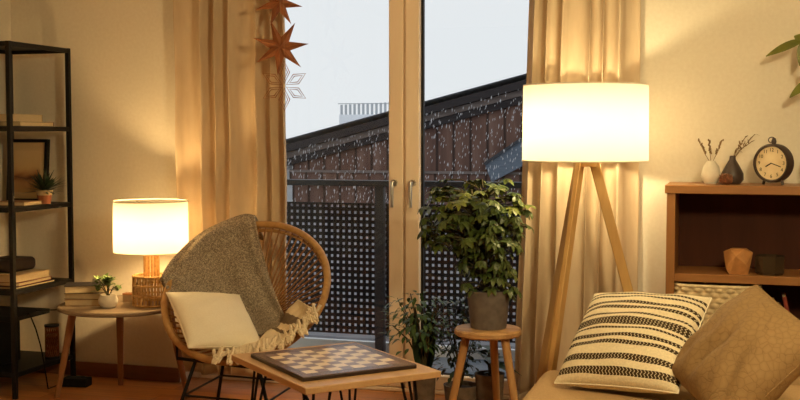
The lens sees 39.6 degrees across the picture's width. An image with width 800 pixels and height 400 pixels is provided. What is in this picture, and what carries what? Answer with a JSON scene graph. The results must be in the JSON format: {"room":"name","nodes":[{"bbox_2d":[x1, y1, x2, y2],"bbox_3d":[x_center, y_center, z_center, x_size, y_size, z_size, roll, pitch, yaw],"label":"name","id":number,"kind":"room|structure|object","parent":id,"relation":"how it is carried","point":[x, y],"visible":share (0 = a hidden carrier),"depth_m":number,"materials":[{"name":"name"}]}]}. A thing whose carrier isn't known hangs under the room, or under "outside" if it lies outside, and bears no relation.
{"room":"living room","nodes":[
{"label":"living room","id":0,"kind":"room"},
{"bbox_2d":[0,0,10,305],"bbox_3d":[-3.320,-0.145,2.475,0.200,2.600,7.600,1,4,17],"label":"wall","id":1,"kind":"structure","parent":0,"point":[5,5],"depth_m":6.00,"materials":[{"name":"paint"}]},
{"bbox_2d":[37,195,51,203],"bbox_3d":[-1.841,-0.015,5.753,0.084,0.068,0.084,1,4,17],"label":"pot","id":2,"kind":"object","parent":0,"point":[46,199],"depth_m":5.72,"materials":[{"name":"ceramic"}]},
{"bbox_2d":[0,372,508,399],"bbox_3d":[-0.147,1.266,1.648,6.800,0.120,8.120,1,4,17],"label":"floor","id":3,"kind":"structure","parent":0,"point":[32,386],"depth_m":5.66,"materials":[{"name":"brown wood"}]},
{"bbox_2d":[0,40,75,399],"bbox_3d":[-1.995,0.088,5.717,0.380,1.756,0.520,1,4,17],"label":"metal shelf","id":4,"kind":"object","parent":3,"relation":"on","point":[29,362],"visible":0.95,"depth_m":5.60,"materials":[{"name":"black metal"}]},
{"bbox_2d":[0,321,19,365],"bbox_3d":[-2.104,0.718,5.689,0.180,0.240,0.267,1,4,17],"label":"loudspeaker","id":5,"kind":"object","parent":4,"relation":"on","point":[5,327],"visible":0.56,"depth_m":5.68,"materials":[{"name":"black plastic"}]},
{"bbox_2d":[0,306,49,321],"bbox_3d":[-2.020,0.583,5.681,0.330,0.030,0.300,1,4,17],"label":"record player","id":6,"kind":"object","parent":5,"relation":"on","point":[22,312],"visible":0.73,"depth_m":5.66},
{"bbox_2d":[28,313,55,388],"bbox_3d":[-1.811,0.765,5.676,0.073,0.405,0.221,1,4,17],"label":"cable","id":7,"kind":"object","parent":6,"relation":"hanging from","point":[28,313],"visible":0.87,"depth_m":5.61,"materials":[{"name":"black plastic"}]},
{"bbox_2d":[0,200,41,205],"bbox_3d":[-1.936,0.015,5.648,0.170,0.020,0.150,1,4,17],"label":"book","id":8,"kind":"object","parent":4,"relation":"on","point":[17,202],"visible":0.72,"depth_m":5.60,"materials":[{"name":"beige paper"}]},
{"bbox_2d":[0,122,53,126],"bbox_3d":[-1.946,-0.385,5.643,0.240,0.022,0.300,1,3,14],"label":"book","id":9,"kind":"object","parent":4,"relation":"on","point":[42,124],"visible":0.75,"depth_m":5.57,"materials":[{"name":"beige paper"}]},
{"bbox_2d":[0,114,42,121],"bbox_3d":[-1.973,-0.415,5.639,0.200,0.038,0.250,1,3,15],"label":"book","id":10,"kind":"object","parent":9,"relation":"on","point":[16,117],"visible":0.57,"depth_m":5.59,"materials":[{"name":"beige paper"}]},
{"bbox_2d":[0,279,54,289],"bbox_3d":[-1.971,0.426,5.678,0.260,0.012,0.330,1,4,17],"label":"book","id":11,"kind":"object","parent":4,"relation":"on","point":[51,280],"visible":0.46,"depth_m":5.60,"materials":[{"name":"beige paper"}]},
{"bbox_2d":[0,276,51,286],"bbox_3d":[-1.962,0.410,5.674,0.230,0.018,0.290,1,3,15],"label":"book","id":12,"kind":"object","parent":11,"relation":"on","point":[28,282],"visible":0.46,"depth_m":5.58,"materials":[{"name":"beige paper"}]},
{"bbox_2d":[0,269,49,282],"bbox_3d":[-1.963,0.383,5.667,0.220,0.036,0.270,1,4,18],"label":"book","id":13,"kind":"object","parent":12,"relation":"on","point":[30,274],"visible":0.61,"depth_m":5.62,"materials":[{"name":"beige paper"}]},
{"bbox_2d":[0,255,35,272],"bbox_3d":[-2.013,0.327,5.705,0.190,0.071,0.230,1,4,17],"label":"pouch","id":14,"kind":"object","parent":13,"relation":"on","point":[22,262],"visible":0.81,"depth_m":5.67,"materials":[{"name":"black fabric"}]},
{"bbox_2d":[6,139,49,199],"bbox_3d":[-1.978,-0.157,5.907,0.244,0.334,0.053,1,4,17],"label":"picture frame","id":15,"kind":"object","parent":4,"relation":"on","point":[30,155],"visible":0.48,"depth_m":5.90,"materials":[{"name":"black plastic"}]},
{"bbox_2d":[14,150,40,192],"bbox_3d":[-1.981,-0.152,5.904,0.159,0.223,0.002,1,-2,17],"label":"print","id":16,"kind":"object","parent":15,"relation":"attached to","point":[27,162],"depth_m":5.91},
{"bbox_2d":[25,169,65,203],"bbox_3d":[-1.844,-0.074,5.756,0.229,0.184,0.237,1,4,17],"label":"potted succulent","id":17,"kind":"object","parent":4,"relation":"on","point":[44,193],"visible":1,"depth_m":5.72,"materials":[{"name":"green plant"}]},
{"bbox_2d":[44,323,59,359],"bbox_3d":[-1.826,0.741,5.830,0.076,0.178,0.076,1,4,17],"label":"lantern","id":18,"kind":"object","parent":4,"relation":"on","point":[52,343],"visible":1,"depth_m":5.80,"materials":[{"name":"brown wood"}]},
{"bbox_2d":[48,335,55,356],"bbox_3d":[-1.826,0.764,5.831,0.044,0.108,0.044,1,4,17],"label":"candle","id":19,"kind":"object","parent":18,"relation":"on","point":[51,338],"depth_m":5.80,"materials":[{"name":"red wax"}]},
{"bbox_2d":[62,375,91,387],"bbox_3d":[-1.677,0.940,5.764,0.140,0.049,0.070,0,3,8],"label":"power adapter","id":20,"kind":"object","parent":3,"relation":"on","point":[68,381],"visible":0.91,"depth_m":5.73,"materials":[{"name":"black plastic"}]},
{"bbox_2d":[54,295,189,398],"bbox_3d":[-1.373,0.746,5.492,0.650,0.471,0.610,1,4,17],"label":"side table","id":21,"kind":"object","parent":3,"relation":"on","point":[122,309],"visible":0.48,"depth_m":5.47,"materials":[{"name":"brown wood"}]},
{"bbox_2d":[64,299,99,305],"bbox_3d":[-1.536,0.495,5.480,0.205,0.030,0.155,0,3,-6],"label":"book","id":22,"kind":"object","parent":21,"relation":"on","point":[68,302],"visible":0.39,"depth_m":5.41,"materials":[{"name":"beige paper"}]},
{"bbox_2d":[64,289,111,299],"bbox_3d":[-1.539,0.465,5.485,0.185,0.030,0.150,0,3,6],"label":"book","id":23,"kind":"object","parent":22,"relation":"on","point":[95,296],"visible":0.46,"depth_m":5.41,"materials":[{"name":"beige paper"}]},
{"bbox_2d":[64,281,106,293],"bbox_3d":[-1.546,0.431,5.479,0.200,0.036,0.155,-1,3,-13],"label":"book","id":24,"kind":"object","parent":23,"relation":"on","point":[70,287],"visible":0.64,"depth_m":5.41,"materials":[{"name":"beige paper"}]},
{"bbox_2d":[91,273,121,307],"bbox_3d":[-1.406,0.436,5.351,0.152,0.164,0.145,1,4,17],"label":"potted jade","id":25,"kind":"object","parent":21,"relation":"on","point":[107,300],"visible":1,"depth_m":5.33,"materials":[{"name":"white ceramic"}]},
{"bbox_2d":[98,293,117,307],"bbox_3d":[-1.406,0.486,5.356,0.094,0.062,0.094,1,4,17],"label":"pot","id":26,"kind":"object","parent":25,"relation":"on","point":[107,300],"depth_m":5.32,"materials":[{"name":"white ceramic"}]},
{"bbox_2d":[122,292,131,301],"bbox_3d":[-1.349,0.485,5.543,0.058,0.044,0.042,1,3,11],"label":"box","id":27,"kind":"object","parent":21,"relation":"on","point":[127,296],"visible":0.54,"depth_m":5.52,"materials":[{"name":"brown wood"}]},
{"bbox_2d":[112,198,188,307],"bbox_3d":[-1.212,0.258,5.414,0.364,0.513,0.364,1,4,17],"label":"table lamp","id":28,"kind":"object","parent":21,"relation":"on","point":[145,227],"visible":0.8,"depth_m":5.27,"materials":[{"name":"fabric"},{"name":"woven cane"},{"name":"wood"}]},
{"bbox_2d":[161,221,330,399],"bbox_3d":[-0.710,0.558,5.107,0.803,0.888,0.571,1,3,14],"label":"rattan chair","id":29,"kind":"object","parent":3,"relation":"on","point":[263,226],"visible":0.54,"depth_m":5.16,"materials":[{"name":"wicker"}]},
{"bbox_2d":[166,292,259,349],"bbox_3d":[-0.843,0.549,5.065,0.393,0.250,0.310,-2,4,-34],"label":"pillow","id":30,"kind":"object","parent":29,"relation":"on","point":[207,320],"visible":0.91,"depth_m":4.99,"materials":[{"name":"fabric"}]},
{"bbox_2d":[160,214,283,335],"bbox_3d":[-0.790,0.344,5.309,0.641,0.551,0.410,1,3,9],"label":"knit throw","id":31,"kind":"object","parent":29,"relation":"on","point":[227,257],"visible":0.78,"depth_m":5.30,"materials":[{"name":"grey fabric"}]},
{"bbox_2d":[211,299,321,365],"bbox_3d":[-0.611,0.578,4.902,0.474,0.253,0.372,-2,4,-25],"label":"throw","id":32,"kind":"object","parent":29,"relation":"on","point":[298,316],"visible":0.86,"depth_m":4.83,"materials":[{"name":"fabric"}]},
{"bbox_2d":[231,342,440,399],"bbox_3d":[-0.262,0.839,4.319,0.560,0.420,0.690,-2,4,-30],"label":"coffee table","id":33,"kind":"object","parent":3,"relation":"on","point":[422,372],"visible":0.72,"depth_m":4.09,"materials":[{"name":"brown wood"}]},
{"bbox_2d":[251,343,416,381],"bbox_3d":[-0.264,0.622,4.297,0.470,0.016,0.500,-2,4,-29],"label":"board","id":34,"kind":"object","parent":33,"relation":"on","point":[350,359],"visible":1,"depth_m":4.24,"materials":[{"name":"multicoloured wood"}]},
{"bbox_2d":[380,290,457,399],"bbox_3d":[0.090,0.713,5.181,0.387,0.571,0.311,1,4,17],"label":"potted ficus","id":35,"kind":"object","parent":3,"relation":"on","point":[423,345],"visible":0.91,"depth_m":5.14,"materials":[{"name":"plant"}]},
{"bbox_2d":[413,367,436,399],"bbox_3d":[0.112,0.894,5.182,0.118,0.210,0.118,1,4,17],"label":"pot","id":36,"kind":"object","parent":35,"relation":"on","point":[425,388],"depth_m":5.14,"materials":[{"name":"ceramic"}]},
{"bbox_2d":[430,295,491,399],"bbox_3d":[0.290,0.722,5.212,0.362,0.550,0.263,1,4,17],"label":"ivy","id":37,"kind":"object","parent":3,"relation":"on","point":[467,389],"visible":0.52,"depth_m":5.18,"materials":[{"name":"plant"}]},
{"bbox_2d":[443,381,475,399],"bbox_3d":[0.287,0.931,5.225,0.166,0.130,0.166,1,4,17],"label":"pot","id":38,"kind":"object","parent":37,"relation":"on","point":[467,389],"depth_m":5.17,"materials":[{"name":"ceramic"}]},
{"bbox_2d":[449,323,521,399],"bbox_3d":[0.377,0.792,4.885,0.340,0.451,0.338,-2,4,-25],"label":"stool","id":39,"kind":"object","parent":3,"relation":"on","point":[464,331],"visible":0.84,"depth_m":4.86,"materials":[{"name":"brown wood"}]},
{"bbox_2d":[417,178,536,330],"bbox_3d":[0.327,0.233,4.905,0.432,0.660,0.484,-3,4,-39],"label":"plant","id":40,"kind":"object","parent":39,"relation":"on","point":[488,304],"visible":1,"depth_m":4.83,"materials":[{"name":"green plant"}]},
{"bbox_2d":[468,345,519,399],"bbox_3d":[0.435,0.842,5.215,0.222,0.309,0.264,-2,4,-33],"label":"rubber plant","id":41,"kind":"object","parent":3,"relation":"on","point":[483,382],"visible":0.72,"depth_m":5.15,"materials":[{"name":"green plant"}]},
{"bbox_2d":[522,82,648,381],"bbox_3d":[0.829,0.266,4.745,0.648,1.516,0.634,1,4,17],"label":"floor lamp","id":42,"kind":"object","parent":3,"relation":"on","point":[582,124],"visible":0.98,"depth_m":4.57,"materials":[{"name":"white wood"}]},
{"bbox_2d":[522,370,799,399],"bbox_3d":[1.471,0.844,3.276,2.400,0.528,2.020,1,4,17],"label":"sofa","id":43,"kind":"object","parent":3,"relation":"on","point":[545,388],"visible":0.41,"depth_m":3.94,"materials":[{"name":"fabric"}]},
{"bbox_2d":[554,292,711,393],"bbox_3d":[0.847,0.509,4.032,0.476,0.325,0.386,2,4,34],"label":"striped cushion","id":44,"kind":"object","parent":43,"relation":"on","point":[623,341],"visible":0.91,"depth_m":3.94,"materials":[{"name":"beige fabric"}]},
{"bbox_2d":[672,284,799,399],"bbox_3d":[1.125,0.514,3.650,0.367,0.426,0.448,0,3,-5],"label":"cushion","id":45,"kind":"object","parent":43,"relation":"on","point":[749,348],"visible":0.94,"depth_m":3.54,"materials":[{"name":"brown fabric"}]},
{"bbox_2d":[665,182,799,319],"bbox_3d":[1.803,0.481,4.721,1.316,1.088,0.326,1,4,17],"label":"bookcase","id":46,"kind":"object","parent":3,"relation":"on","point":[704,221],"visible":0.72,"depth_m":4.91,"materials":[{"name":"brown wood"}]},
{"bbox_2d":[698,138,723,183],"bbox_3d":[1.348,-0.169,4.816,0.082,0.197,0.086,-2,4,-32],"label":"vase","id":47,"kind":"object","parent":46,"relation":"on","point":[710,173],"visible":1,"depth_m":4.79,"materials":[{"name":"ceramic"}]},
{"bbox_2d":[674,281,761,326],"bbox_3d":[1.373,0.520,4.811,0.368,0.338,0.288,1,4,17],"label":"seagrass basket","id":48,"kind":"object","parent":46,"relation":"on","point":[721,293],"visible":0.18,"depth_m":4.68,"materials":[{"name":"beige wicker"}]},
{"bbox_2d":[719,173,732,184],"bbox_3d":[1.390,-0.090,4.738,0.058,0.049,0.050,1,4,17],"label":"pine cone","id":49,"kind":"object","parent":46,"relation":"on","point":[725,178],"visible":1,"depth_m":4.72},
{"bbox_2d":[724,248,752,274],"bbox_3d":[1.441,0.260,4.738,0.111,0.107,0.111,-3,4,-39],"label":"ornament","id":50,"kind":"object","parent":46,"relation":"on","point":[737,260],"visible":1,"depth_m":4.70,"materials":[{"name":"orange ceramic"}]},
{"bbox_2d":[721,134,756,183],"bbox_3d":[1.473,-0.178,4.807,0.161,0.217,0.096,1,4,17],"label":"vase","id":51,"kind":"object","parent":46,"relation":"on","point":[732,167],"visible":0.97,"depth_m":4.79,"materials":[{"name":"ceramic"}]},
{"bbox_2d":[755,254,784,275],"bbox_3d":[1.569,0.275,4.710,0.118,0.080,0.118,1,4,22],"label":"glass bowl","id":52,"kind":"object","parent":46,"relation":"on","point":[765,264],"visible":1,"depth_m":4.66,"materials":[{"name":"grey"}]},
{"bbox_2d":[753,137,793,184],"bbox_3d":[1.589,-0.166,4.726,0.056,0.205,0.164,-3,5,-43],"label":"desk clock","id":53,"kind":"object","parent":46,"relation":"on","point":[773,162],"visible":1,"depth_m":4.71,"materials":[{"name":"dark metal"},{"name":"cream paper dial"},{"name":"black plastic"}]},
{"bbox_2d":[766,34,799,97],"bbox_3d":[1.754,-0.480,4.672,0.415,0.835,0.174,1,4,17],"label":"potted pachira","id":54,"kind":"object","parent":46,"relation":"on","point":[790,44],"visible":1,"depth_m":4.68,"materials":[{"name":"plant"}]},
{"bbox_2d":[781,291,789,311],"bbox_3d":[1.661,0.547,4.719,0.081,0.296,0.170,1,4,17],"label":"book","id":55,"kind":"object","parent":46,"relation":"on","point":[783,294],"visible":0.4,"depth_m":4.64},
{"bbox_2d":[11,0,799,381],"bbox_3d":[0.990,-0.309,5.283,6.800,2.600,0.300,1,4,17],"label":"wall","id":56,"kind":"structure","parent":0,"point":[707,70],"depth_m":5.83,"materials":[{"name":"paint"}]},
{"bbox_2d":[36,360,179,382],"bbox_3d":[-1.638,0.914,5.993,1.000,0.075,0.018,1,4,17],"label":"baseboard","id":57,"kind":"structure","parent":56,"relation":"attached to","point":[110,370],"depth_m":5.93,"materials":[{"name":"brown wood"}]},
{"bbox_2d":[173,0,286,377],"bbox_3d":[-0.860,-0.327,5.617,0.695,2.457,0.100,1,4,18],"label":"curtain","id":58,"kind":"object","parent":56,"relation":"hanging from","point":[230,139],"visible":0.59,"depth_m":5.62,"materials":[{"name":"fabric"}]},
{"bbox_2d":[192,0,509,399],"bbox_3d":[0.005,-0.187,5.590,2.340,2.320,0.163,1,4,17],"label":"door","id":59,"kind":"structure","parent":56,"relation":"in","point":[406,17],"depth_m":5.56,"materials":[{"name":"brown wood"}]},
{"bbox_2d":[514,0,640,399],"bbox_3d":[0.825,-0.277,5.104,0.622,2.497,0.099,1,4,17],"label":"curtain","id":60,"kind":"object","parent":56,"relation":"hanging from","point":[569,40],"visible":0.52,"depth_m":5.12,"materials":[{"name":"fabric"}]},
{"bbox_3d":[-0.150,-1.464,1.479,6.800,0.150,8.100,1,4,17],"label":"ceiling","id":61,"kind":"structure","parent":0,"visible":0},
{"bbox_2d":[256,0,301,25],"bbox_3d":[-0.586,-1.222,5.368,0.233,0.758,0.053,-1,4,-18],"label":"star","id":62,"kind":"object","parent":61,"relation":"hanging from","point":[277,6],"visible":1,"depth_m":5.37,"materials":[{"name":"brown paper"}]},
{"bbox_2d":[254,20,306,74],"bbox_3d":[-0.573,-1.098,5.329,0.268,1.000,0.061,0,3,-5],"label":"star","id":63,"kind":"object","parent":61,"relation":"hanging from","point":[280,47],"visible":1,"depth_m":5.34,"materials":[{"name":"brown paper"}]},
{"bbox_2d":[263,61,305,110],"bbox_3d":[-0.555,-1.011,5.301,0.208,1.170,0.005,0,3,2],"label":"snowflake","id":64,"kind":"object","parent":61,"relation":"hanging from","point":[284,61],"visible":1,"depth_m":5.33,"materials":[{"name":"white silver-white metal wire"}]},
{"label":"outside","id":65,"kind":"structure","parent":0,"visible":0},
{"bbox_2d":[287,348,514,375],"bbox_3d":[-0.418,1.038,6.400,6.500,0.180,0.860,1,4,17],"label":"floor","id":66,"kind":"structure","parent":65,"point":[443,360],"depth_m":6.37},
{"bbox_2d":[288,337,514,360],"bbox_3d":[-0.292,0.982,6.809,6.500,0.245,0.040,1,4,17],"label":"kerb","id":67,"kind":"object","parent":66,"relation":"on","point":[307,341],"visible":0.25,"depth_m":6.77,"materials":[{"name":"grey concrete"}]},
{"bbox_2d":[286,179,521,351],"bbox_3d":[-0.138,0.406,6.668,5.058,1.050,0.066,1,4,17],"label":"balcony railing","id":68,"kind":"object","parent":66,"relation":"on","point":[381,208],"visible":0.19,"depth_m":6.72,"materials":[{"name":"metal"}]},
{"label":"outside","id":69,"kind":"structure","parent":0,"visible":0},
{"bbox_2d":[286,203,520,348],"bbox_3d":[4.031,0.193,23.497,22.000,1.270,32.800,1,4,17],"label":"ground","id":70,"kind":"structure","parent":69,"point":[311,334],"depth_m":9.49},
{"bbox_2d":[287,165,291,201],"bbox_3d":[-1.513,0.007,17.852,1.685,1.300,4.800,1,4,17],"label":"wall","id":71,"kind":"structure","parent":70,"relation":"on","point":[289,187],"depth_m":15.33,"materials":[{"name":"white paint"}]},
{"bbox_2d":[287,93,522,259],"bbox_3d":[-0.134,-0.625,10.394,5.746,1.776,6.567,1,4,17],"label":"snow","id":72,"kind":"object","parent":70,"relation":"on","point":[498,93],"visible":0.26,"depth_m":10.88,"materials":[{"name":"grey snow"}]},
{"bbox_2d":[286,73,526,206],"bbox_3d":[1.964,-1.039,17.166,8.700,3.469,6.400,1,4,17],"label":"house","id":73,"kind":"structure","parent":70,"relation":"on","point":[512,87],"depth_m":14.48,"materials":[{"name":"siding"},{"name":"dark roofing"},{"name":"wood"}]},
{"bbox_2d":[484,137,522,181],"bbox_3d":[1.439,-0.598,14.024,0.772,0.750,0.095,1,4,17],"label":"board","id":74,"kind":"object","parent":73,"relation":"attached to","point":[515,148],"visible":0.57,"depth_m":14.04,"materials":[{"name":"metal"}]},
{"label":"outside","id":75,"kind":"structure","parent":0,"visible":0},
{"bbox_2d":[338,102,388,123],"bbox_3d":[-0.619,-1.638,21.672,1.250,0.538,0.040,1,4,17],"label":"fence","id":76,"kind":"object","parent":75,"point":[345,118],"visible":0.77,"depth_m":21.71,"materials":[{"name":"grey metal"}]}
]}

